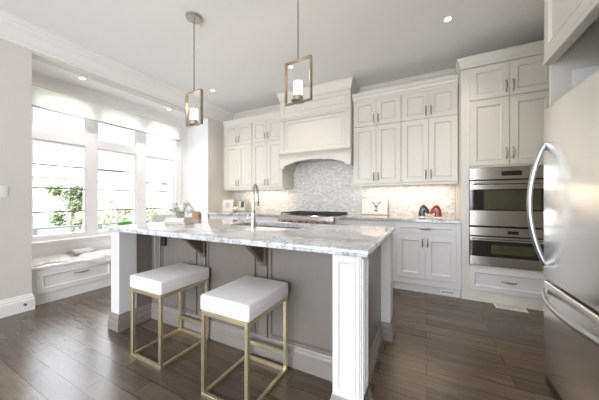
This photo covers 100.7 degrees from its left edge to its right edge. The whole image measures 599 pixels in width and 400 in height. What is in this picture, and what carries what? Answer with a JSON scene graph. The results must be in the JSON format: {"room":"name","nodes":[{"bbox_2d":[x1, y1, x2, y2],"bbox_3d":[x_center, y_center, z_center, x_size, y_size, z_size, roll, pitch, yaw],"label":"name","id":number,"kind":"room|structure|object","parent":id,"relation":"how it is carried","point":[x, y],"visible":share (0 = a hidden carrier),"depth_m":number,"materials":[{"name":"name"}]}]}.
{"room":"kitchen","nodes":[
{"label":"kitchen","id":0,"kind":"room"},
{"bbox_2d":[33,211,168,234],"bbox_3d":[-24.118,1.950,23.575,55.580,0.100,100.000,0,0,27],"label":"lawn","id":1,"kind":"structure","parent":0,"point":[38,222],"depth_m":20.94,"materials":[{"name":"white"}]},
{"bbox_2d":[44,181,82,232],"bbox_3d":[-8.518,0.585,9.335,1.229,2.635,1.393,0,0,14],"label":"tree","id":2,"kind":"object","parent":1,"relation":"on","point":[75,197],"visible":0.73,"depth_m":9.09,"materials":[{"name":"green plant"}]},
{"bbox_2d":[33,162,117,216],"bbox_3d":[-32.792,-1.400,32.507,9.800,6.600,11.800,0,0,27],"label":"house","id":3,"kind":"object","parent":1,"relation":"on","point":[42,174],"visible":0.44,"depth_m":30.41,"materials":[{"name":"white"}]},
{"bbox_2d":[33,220,151,235],"bbox_3d":[-4.879,1.250,6.709,0.080,1.300,10.500,0,0,27],"label":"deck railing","id":4,"kind":"object","parent":1,"relation":"on","point":[35,230],"visible":0.12,"depth_m":5.75,"materials":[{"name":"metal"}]},
{"bbox_2d":[98,198,132,229],"bbox_3d":[-6.250,0.909,8.470,1.307,1.990,1.064,0,0,27],"label":"tree","id":5,"kind":"object","parent":1,"relation":"on","point":[117,217],"visible":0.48,"depth_m":8.45,"materials":[{"name":"green plant"}]},
{"bbox_2d":[110,171,170,211],"bbox_3d":[-26.870,-1.500,44.080,9.800,6.800,11.800,0,0,27],"label":"house","id":6,"kind":"object","parent":1,"relation":"on","point":[125,180],"visible":0.44,"depth_m":40.03,"materials":[{"name":"white"}]},
{"bbox_2d":[146,197,170,222],"bbox_3d":[-6.091,0.891,10.963,2.017,2.027,1.938,0,0,27],"label":"tree","id":7,"kind":"object","parent":1,"relation":"on","point":[149,211],"visible":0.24,"depth_m":10.72,"materials":[{"name":"green plant"}]},
{"bbox_2d":[32,71,187,258],"bbox_3d":[-2.821,-0.200,3.943,0.186,2.700,2.370,0,0,27],"label":"wall","id":8,"kind":"structure","parent":0,"point":[101,244],"depth_m":3.78,"materials":[{"name":"paint"}]},
{"bbox_2d":[32,107,91,241],"bbox_3d":[-3.169,-0.460,3.293,0.077,1.940,0.656,0,0,27],"label":"window","id":9,"kind":"structure","parent":8,"relation":"attached to","point":[85,142],"depth_m":3.44,"materials":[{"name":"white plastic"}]},
{"bbox_2d":[32,234,110,248],"bbox_3d":[-2.743,0.550,3.900,0.100,0.080,2.355,0,0,27],"label":"window sill","id":10,"kind":"structure","parent":8,"relation":"attached to","point":[48,243],"depth_m":3.29,"materials":[{"name":"paint"}]},
{"bbox_2d":[119,221,131,224],"bbox_3d":[-2.738,0.413,3.901,0.085,0.191,0.181,0,0,27],"label":"grass planter","id":11,"kind":"object","parent":10,"relation":"on","point":[122,222],"visible":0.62,"depth_m":3.89,"materials":[{"name":"green plant"}]},
{"bbox_2d":[32,81,181,141],"bbox_3d":[-2.768,-1.265,3.832,0.100,0.300,2.100,0,0,27],"label":"roller blind","id":12,"kind":"object","parent":8,"relation":"attached to","point":[46,97],"visible":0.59,"depth_m":3.54,"materials":[{"name":"fabric"}]},
{"bbox_2d":[92,121,140,234],"bbox_3d":[-2.863,-0.460,3.892,0.077,1.940,0.690,0,0,27],"label":"window","id":13,"kind":"structure","parent":8,"relation":"attached to","point":[135,150],"depth_m":3.84,"materials":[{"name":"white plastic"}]},
{"bbox_2d":[141,132,174,223],"bbox_3d":[-2.560,-0.460,4.484,0.077,1.940,0.640,0,0,27],"label":"window","id":14,"kind":"structure","parent":8,"relation":"attached to","point":[149,153],"depth_m":4.33,"materials":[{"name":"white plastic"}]},
{"bbox_2d":[32,58,199,121],"bbox_3d":[-2.654,-1.675,3.858,0.560,0.250,2.370,0,0,27],"label":"ceiling","id":15,"kind":"structure","parent":0,"point":[40,67],"depth_m":3.45,"materials":[{"name":"paint"}]},
{"bbox_2d":[0,39,232,299],"bbox_3d":[-3.151,-0.325,2.118,0.140,2.950,7.580,0,0,27],"label":"wall","id":16,"kind":"structure","parent":0,"point":[15,60],"depth_m":2.54,"materials":[{"name":"paint"}]},
{"bbox_2d":[0,185,7,196],"bbox_3d":[-2.909,-0.085,2.426,0.010,0.116,0.072,0,0,27],"label":"light switch","id":17,"kind":"object","parent":16,"relation":"attached to","point":[3,189],"visible":1,"depth_m":2.43,"materials":[{"name":"white plastic"}]},
{"bbox_2d":[0,293,34,317],"bbox_3d":[-3.799,1.065,0.742,0.080,0.170,4.260,0,0,27],"label":"baseboard","id":18,"kind":"structure","parent":16,"relation":"attached to","point":[11,306],"depth_m":2.50,"materials":[{"name":"paint"}]},
{"bbox_2d":[0,9,233,121],"bbox_3d":[-3.035,-1.688,2.059,0.120,0.225,7.300,0,0,27],"label":"crown molding","id":19,"kind":"structure","parent":16,"relation":"attached to","point":[13,29],"depth_m":3.02,"materials":[{"name":"paint"}]},
{"bbox_2d":[225,123,251,190],"bbox_3d":[-1.104,-0.862,4.917,0.665,1.349,0.422,0,0,27],"label":"upper cabinet","id":20,"kind":"object","parent":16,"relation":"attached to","point":[238,139],"visible":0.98,"depth_m":4.75,"materials":[{"name":"beige paint"}]},
{"bbox_2d":[224,128,224,189],"bbox_3d":[-1.485,-0.875,5.062,0.142,1.320,0.020,0,0,27],"label":"trim","id":21,"kind":"structure","parent":20,"relation":"attached to","point":[224,128],"depth_m":5.08,"materials":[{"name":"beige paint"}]},
{"bbox_2d":[0,0,543,113],"bbox_3d":[-0.796,-1.850,0.913,5.430,0.100,7.580,0,0,27],"label":"ceiling","id":22,"kind":"structure","parent":0,"point":[243,47],"depth_m":2.73,"materials":[{"name":"paint"}]},
{"bbox_2d":[185,11,202,127],"bbox_3d":[-1.037,-1.264,2.440,0.155,1.069,0.218,0,0,-25],"label":"pendant lamp","id":23,"kind":"object","parent":22,"relation":"hanging from","point":[193,17],"visible":1,"depth_m":2.43,"materials":[{"name":"metal"}]},
{"bbox_2d":[284,0,311,105],"bbox_3d":[-0.011,-1.280,1.938,0.155,1.039,0.218,0,0,-25],"label":"pendant lamp","id":24,"kind":"object","parent":22,"relation":"hanging from","point":[297,98],"visible":1,"depth_m":1.92,"materials":[{"name":"metal"}]},
{"bbox_2d":[442,16,452,22],"bbox_3d":[1.477,-1.797,2.468,0.094,0.006,0.094,0,0,27],"label":"recessed light","id":25,"kind":"object","parent":22,"relation":"in","point":[447,19],"visible":1,"depth_m":2.47,"materials":[{"name":"paint"}]},
{"bbox_2d":[0,286,556,399],"bbox_3d":[-1.073,1.190,1.054,6.050,0.080,7.580,0,0,27],"label":"floor","id":26,"kind":"structure","parent":0,"point":[442,347],"depth_m":1.80,"materials":[{"name":"brown wood"}]},
{"bbox_2d":[32,248,110,305],"bbox_3d":[-2.542,0.941,3.799,0.530,0.418,2.358,0,0,27],"label":"window bench","id":27,"kind":"object","parent":26,"relation":"on","point":[54,281],"visible":0.26,"depth_m":2.93,"materials":[{"name":"white paint"}]},
{"bbox_2d":[32,254,76,266],"bbox_3d":[-2.998,0.704,2.945,0.483,0.043,0.493,0,0,27],"label":"fur throw","id":28,"kind":"object","parent":27,"relation":"on","point":[38,261],"visible":0.82,"depth_m":2.93,"materials":[{"name":"white fur"}]},
{"bbox_2d":[67,250,96,256],"bbox_3d":[-2.934,0.714,3.344,0.190,0.034,0.260,0,0,25],"label":"book","id":29,"kind":"object","parent":27,"relation":"on","point":[69,253],"visible":0.48,"depth_m":3.23,"materials":[{"name":"grey paper"}]},
{"bbox_2d":[71,247,93,253],"bbox_3d":[-2.936,0.678,3.350,0.160,0.036,0.200,0,0,31],"label":"book","id":30,"kind":"object","parent":29,"relation":"on","point":[87,249],"visible":1,"depth_m":3.31,"materials":[{"name":"white paper"}]},
{"bbox_2d":[79,249,110,263],"bbox_3d":[-2.540,0.752,3.503,0.385,0.194,0.906,0,0,27],"label":"fur throw","id":31,"kind":"object","parent":27,"relation":"on","point":[104,256],"visible":0.27,"depth_m":3.19,"materials":[{"name":"white fur"}]},
{"bbox_2d":[152,214,176,222],"bbox_3d":[-1.886,0.685,3.608,0.430,0.930,0.481,0,0,-33],"label":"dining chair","id":32,"kind":"object","parent":26,"relation":"on","point":[156,218],"visible":0.07,"depth_m":3.72,"materials":[{"name":"white fabric"}]},
{"bbox_2d":[130,263,208,369],"bbox_3d":[-0.996,0.851,1.934,0.364,0.598,0.431,0,0,27],"label":"bar stool","id":33,"kind":"object","parent":26,"relation":"on","point":[163,282],"visible":0.94,"depth_m":1.82,"materials":[{"name":"white leather"}]},
{"bbox_2d":[192,211,201,218],"bbox_3d":[-1.503,0.665,4.113,0.481,0.970,0.430,0,0,-36],"label":"dining chair","id":34,"kind":"object","parent":26,"relation":"on","point":[195,214],"visible":0.06,"depth_m":3.87,"materials":[{"name":"brown wood"}]},
{"bbox_2d":[210,215,241,219],"bbox_3d":[-1.220,0.714,4.808,0.778,0.872,0.722,0,0,27],"label":"base cabinet","id":35,"kind":"object","parent":26,"relation":"on","point":[211,216],"visible":0.02,"depth_m":4.51,"materials":[{"name":"white paint"}]},
{"bbox_2d":[200,276,287,399],"bbox_3d":[-0.329,0.851,1.561,0.364,0.598,0.431,0,0,27],"label":"bar stool","id":36,"kind":"object","parent":26,"relation":"on","point":[244,301],"visible":1,"depth_m":1.45,"materials":[{"name":"white leather"}]},
{"bbox_2d":[108,231,394,399],"bbox_3d":[-0.446,0.714,2.193,2.302,0.872,1.102,0,0,27],"label":"kitchen island","id":37,"kind":"object","parent":26,"relation":"on","point":[340,307],"visible":0.59,"depth_m":1.76,"materials":[{"name":"beige paint"}]},
{"bbox_2d":[161,236,165,245],"bbox_3d":[-1.271,0.362,2.312,0.044,0.135,0.024,0,0,27],"label":"outlet box","id":38,"kind":"object","parent":37,"relation":"attached to","point":[163,239],"visible":0.58,"depth_m":2.30,"materials":[{"name":"black plastic"}]},
{"bbox_2d":[105,218,394,257],"bbox_3d":[-0.447,0.256,2.206,2.315,0.040,1.150,0,0,27],"label":"island countertop","id":39,"kind":"structure","parent":37,"relation":"on","point":[336,239],"depth_m":1.78,"materials":[{"name":"stone"}]},
{"bbox_2d":[164,221,193,223],"bbox_3d":[-1.200,0.225,2.484,0.225,0.022,0.160,0,0,10],"label":"book","id":40,"kind":"object","parent":39,"relation":"on","point":[189,222],"visible":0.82,"depth_m":2.41,"materials":[{"name":"white paper"}]},
{"bbox_2d":[165,219,193,221],"bbox_3d":[-1.200,0.203,2.484,0.216,0.020,0.160,0,0,14],"label":"book","id":41,"kind":"object","parent":40,"relation":"on","point":[188,220],"visible":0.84,"depth_m":2.42,"materials":[{"name":"white paper"}]},
{"bbox_2d":[165,217,192,219],"bbox_3d":[-1.200,0.183,2.484,0.198,0.018,0.160,0,0,6],"label":"book","id":42,"kind":"object","parent":41,"relation":"on","point":[169,218],"visible":0.95,"depth_m":2.41,"materials":[{"name":"white paper"}]},
{"bbox_2d":[168,202,192,217],"bbox_3d":[-1.196,0.094,2.481,0.214,0.160,0.230,0,0,-39],"label":"flower vase","id":43,"kind":"object","parent":42,"relation":"on","point":[180,209],"visible":1,"depth_m":2.44,"materials":[{"name":"white plant"}]},
{"bbox_2d":[245,183,259,227],"bbox_3d":[-0.405,0.045,2.185,0.090,0.382,0.166,0,0,9],"label":"faucet","id":44,"kind":"object","parent":39,"relation":"on","point":[252,217],"visible":1,"depth_m":2.12,"materials":[{"name":"metal"}]},
{"bbox_2d":[256,225,299,228],"bbox_3d":[-0.251,0.389,2.375,0.790,0.222,0.440,0,0,27],"label":"sink","id":45,"kind":"object","parent":39,"relation":"in","point":[256,225],"visible":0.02,"depth_m":2.59,"materials":[{"name":"metal"}]},
{"bbox_2d":[242,216,277,220],"bbox_3d":[-0.525,0.714,4.452,0.780,0.872,0.722,0,0,27],"label":"base cabinet","id":46,"kind":"object","parent":26,"relation":"on","point":[258,218],"visible":0.02,"depth_m":4.13,"materials":[{"name":"white paint"}]},
{"bbox_2d":[207,211,285,216],"bbox_3d":[-0.881,0.256,4.644,1.593,0.040,0.706,0,0,27],"label":"countertop","id":47,"kind":"structure","parent":46,"relation":"on","point":[260,214],"depth_m":4.37,"materials":[{"name":"stone"}]},
{"bbox_2d":[222,200,232,211],"bbox_3d":[-1.429,0.115,4.933,0.225,0.240,0.057,0,0,15],"label":"picture frame","id":48,"kind":"object","parent":47,"relation":"on","point":[227,206],"visible":1,"depth_m":4.93,"materials":[{"name":"paper"}]},
{"bbox_2d":[224,201,231,209],"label":"print","id":49,"kind":"object","parent":48,"relation":"attached to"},
{"bbox_2d":[232,206,237,212],"bbox_3d":[-1.213,0.175,4.687,0.112,0.122,0.112,0,0,27],"label":"ball","id":50,"kind":"object","parent":47,"relation":"on","point":[235,208],"visible":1,"depth_m":4.65,"materials":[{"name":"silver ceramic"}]},
{"bbox_2d":[237,200,246,211],"bbox_3d":[-1.150,0.117,4.947,0.205,0.235,0.056,0,0,21],"label":"picture frame","id":51,"kind":"object","parent":47,"relation":"on","point":[241,205],"visible":0.96,"depth_m":4.94,"materials":[{"name":"wood"}]},
{"bbox_2d":[238,202,244,209],"bbox_3d":[-1.151,0.117,4.944,0.145,0.175,0.002,0,-9,21],"label":"print","id":52,"kind":"object","parent":51,"relation":"attached to","point":[240,208],"depth_m":4.94},
{"bbox_2d":[278,211,347,223],"bbox_3d":[0.226,0.624,4.035,0.924,0.852,0.771,0,0,27],"label":"gas range","id":53,"kind":"object","parent":26,"relation":"on","point":[323,217],"visible":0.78,"depth_m":3.76,"materials":[{"name":"metal"}]},
{"bbox_2d":[281,214,345,215],"bbox_3d":[0.240,0.238,4.062,0.894,0.013,0.630,0,0,27],"label":"cooktop","id":54,"kind":"object","parent":53,"relation":"in","point":[281,214],"depth_m":3.76,"materials":[{"name":"black metal"}]},
{"bbox_2d":[335,219,344,224],"bbox_3d":[0.716,0.714,3.817,0.138,0.872,0.722,0,0,27],"label":"base cabinet","id":55,"kind":"object","parent":26,"relation":"on","point":[337,221],"visible":0.07,"depth_m":3.54,"materials":[{"name":"beige paint"}]},
{"bbox_2d":[345,220,392,226],"bbox_3d":[1.066,0.714,3.638,0.643,0.872,0.722,0,0,27],"label":"base cabinet","id":56,"kind":"object","parent":26,"relation":"on","point":[347,222],"visible":0.04,"depth_m":3.35,"materials":[{"name":"white paint"}]},
{"bbox_2d":[393,221,460,297],"bbox_3d":[1.684,0.714,3.322,0.742,0.872,0.722,0,0,27],"label":"base cabinet","id":57,"kind":"object","parent":26,"relation":"on","point":[426,256],"visible":1,"depth_m":3.03,"materials":[{"name":"white paint"}]},
{"bbox_2d":[334,214,460,223],"bbox_3d":[1.338,0.256,3.509,1.530,0.040,0.706,0,0,27],"label":"countertop","id":58,"kind":"structure","parent":57,"relation":"on","point":[396,218],"depth_m":3.28,"materials":[{"name":"stone"}]},
{"bbox_2d":[361,197,387,214],"bbox_3d":[1.185,0.098,3.930,0.415,0.274,0.062,0,0,27],"label":"framed print","id":59,"kind":"object","parent":58,"relation":"on","point":[379,205],"visible":0.99,"depth_m":3.92,"materials":[{"name":"paper"}]},
{"bbox_2d":[418,205,429,216],"bbox_3d":[1.722,0.150,3.432,0.140,0.172,0.068,0,0,27],"label":"bookend","id":60,"kind":"object","parent":58,"relation":"on","point":[423,208],"visible":1,"depth_m":3.41,"materials":[{"name":"metal"}]},
{"bbox_2d":[430,205,441,217],"bbox_3d":[1.852,0.150,3.366,0.140,0.172,0.068,0,0,27],"label":"bookend","id":61,"kind":"object","parent":58,"relation":"on","point":[436,208],"visible":0.99,"depth_m":3.34,"materials":[{"name":"red ceramic"}]},
{"bbox_2d":[440,289,454,295],"bbox_3d":[1.768,1.103,2.960,0.150,0.055,0.008,0,0,27],"label":"vent","id":62,"kind":"object","parent":57,"relation":"attached to","point":[442,291],"visible":1,"depth_m":2.96,"materials":[{"name":"metal"}]},
{"bbox_2d":[455,40,548,310],"bbox_3d":[2.484,-0.237,2.922,1.136,2.775,0.726,0,0,27],"label":"oven tower","id":63,"kind":"object","parent":26,"relation":"on","point":[503,94],"visible":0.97,"depth_m":2.72,"materials":[{"name":"beige paint"}]},
{"bbox_2d":[469,225,543,271],"bbox_3d":[2.349,0.520,2.900,0.660,0.431,0.576,0,0,27],"label":"speed oven","id":64,"kind":"object","parent":63,"relation":"in","point":[494,246],"visible":0.77,"depth_m":2.69,"materials":[{"name":"silver metal"}]},
{"bbox_2d":[469,165,543,227],"bbox_3d":[2.349,-0.036,2.900,0.660,0.651,0.576,0,0,27],"label":"wall oven","id":65,"kind":"object","parent":63,"relation":"in","point":[497,195],"visible":0.84,"depth_m":2.69,"materials":[{"name":"silver metal"}]},
{"bbox_2d":[494,304,528,312],"bbox_3d":[2.241,1.147,2.633,0.270,0.007,0.110,0,0,27],"label":"floor vent","id":66,"kind":"object","parent":26,"relation":"in","point":[496,305],"visible":1,"depth_m":2.62,"materials":[{"name":"white metal"}]},
{"bbox_2d":[526,69,598,399],"bbox_3d":[1.604,0.294,0.999,0.835,1.712,0.910,0,0,27],"label":"refrigerator","id":67,"kind":"object","parent":26,"relation":"on","point":[570,146],"visible":1,"depth_m":1.25,"materials":[{"name":"silver metal"}]},
{"bbox_2d":[549,21,598,280],"bbox_3d":[1.898,-0.315,1.370,0.761,2.930,0.029,0,0,27],"label":"end panel","id":68,"kind":"object","parent":26,"relation":"on","point":[581,59],"visible":0.08,"depth_m":1.49,"materials":[{"name":"beige paint"}]},
{"bbox_3d":[0.898,-0.325,4.225,5.150,2.950,0.140,0,0,27],"label":"wall","id":69,"kind":"structure","parent":0,"visible":0},
{"bbox_2d":[252,118,292,189],"bbox_3d":[-0.510,-0.862,4.613,0.666,1.349,0.422,0,0,27],"label":"upper cabinet","id":70,"kind":"object","parent":69,"relation":"attached to","point":[267,174],"visible":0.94,"depth_m":4.46,"materials":[{"name":"beige paint"}]},
{"bbox_2d":[222,111,279,127],"bbox_3d":[-0.849,-1.486,4.722,1.370,0.115,0.307,0,0,27],"label":"crown molding","id":71,"kind":"structure","parent":70,"relation":"attached to","point":[273,115],"depth_m":4.58,"materials":[{"name":"beige paint"}]},
{"bbox_2d":[277,76,359,171],"bbox_3d":[0.308,-1.163,4.122,1.310,1.265,0.551,0,0,27],"label":"range hood","id":72,"kind":"object","parent":69,"relation":"attached to","point":[319,129],"visible":0.95,"depth_m":3.88,"materials":[{"name":"beige paint"}]},
{"bbox_2d":[278,146,349,157],"bbox_3d":[0.195,-0.756,3.901,1.230,0.077,0.056,0,0,27],"label":"mantel shelf","id":73,"kind":"object","parent":72,"relation":"attached to","point":[326,150],"depth_m":3.89,"materials":[{"name":"beige paint"}]},
{"bbox_2d":[233,160,454,216],"bbox_3d":[0.380,-0.227,4.405,4.057,0.926,0.012,0,0,27],"label":"backsplash","id":74,"kind":"structure","parent":69,"relation":"attached to","point":[327,186],"depth_m":4.27,"materials":[{"name":"tile"}]},
{"bbox_2d":[233,68,456,119],"bbox_3d":[0.839,-1.688,4.109,5.150,0.225,0.120,0,0,27],"label":"crown molding","id":75,"kind":"structure","parent":69,"relation":"attached to","point":[448,72],"depth_m":3.83,"materials":[{"name":"paint"}]},
{"bbox_2d":[353,95,400,185],"bbox_3d":[1.188,-0.884,3.744,0.673,1.354,0.422,0,0,27],"label":"upper cabinet","id":76,"kind":"object","parent":69,"relation":"attached to","point":[376,123],"visible":0.98,"depth_m":3.58,"materials":[{"name":"beige paint"}]},
{"bbox_2d":[352,74,458,103],"bbox_3d":[1.392,-1.510,3.409,1.342,0.115,0.062,0,0,27],"label":"crown molding","id":77,"kind":"structure","parent":76,"relation":"attached to","point":[451,80],"depth_m":3.37,"materials":[{"name":"beige paint"}]},
{"bbox_2d":[401,85,457,184],"bbox_3d":[1.786,-0.884,3.438,0.667,1.354,0.422,0,0,27],"label":"upper cabinet","id":78,"kind":"object","parent":69,"relation":"attached to","point":[429,118],"visible":1,"depth_m":3.27,"materials":[{"name":"beige paint"}]},
{"bbox_3d":[-2.082,-0.325,4.975,0.560,2.950,0.140,0,0,27],"label":"wall","id":79,"kind":"structure","parent":0,"visible":0},
{"bbox_2d":[188,119,207,218],"bbox_3d":[-1.990,-0.500,4.847,0.561,2.100,0.004,0,0,27],"label":"trim","id":80,"kind":"structure","parent":79,"relation":"attached to","point":[197,135],"depth_m":4.83,"materials":[{"name":"paint"}]},
{"bbox_3d":[1.558,-0.325,-0.292,0.140,2.950,7.580,0,0,27],"label":"wall","id":81,"kind":"structure","parent":0,"visible":0},
{"bbox_2d":[543,0,598,65],"bbox_3d":[1.619,-1.315,0.943,0.857,0.960,0.980,0,0,27],"label":"upper cabinet","id":82,"kind":"object","parent":81,"relation":"attached to","point":[565,21],"visible":1,"depth_m":1.34,"materials":[{"name":"beige paint"}]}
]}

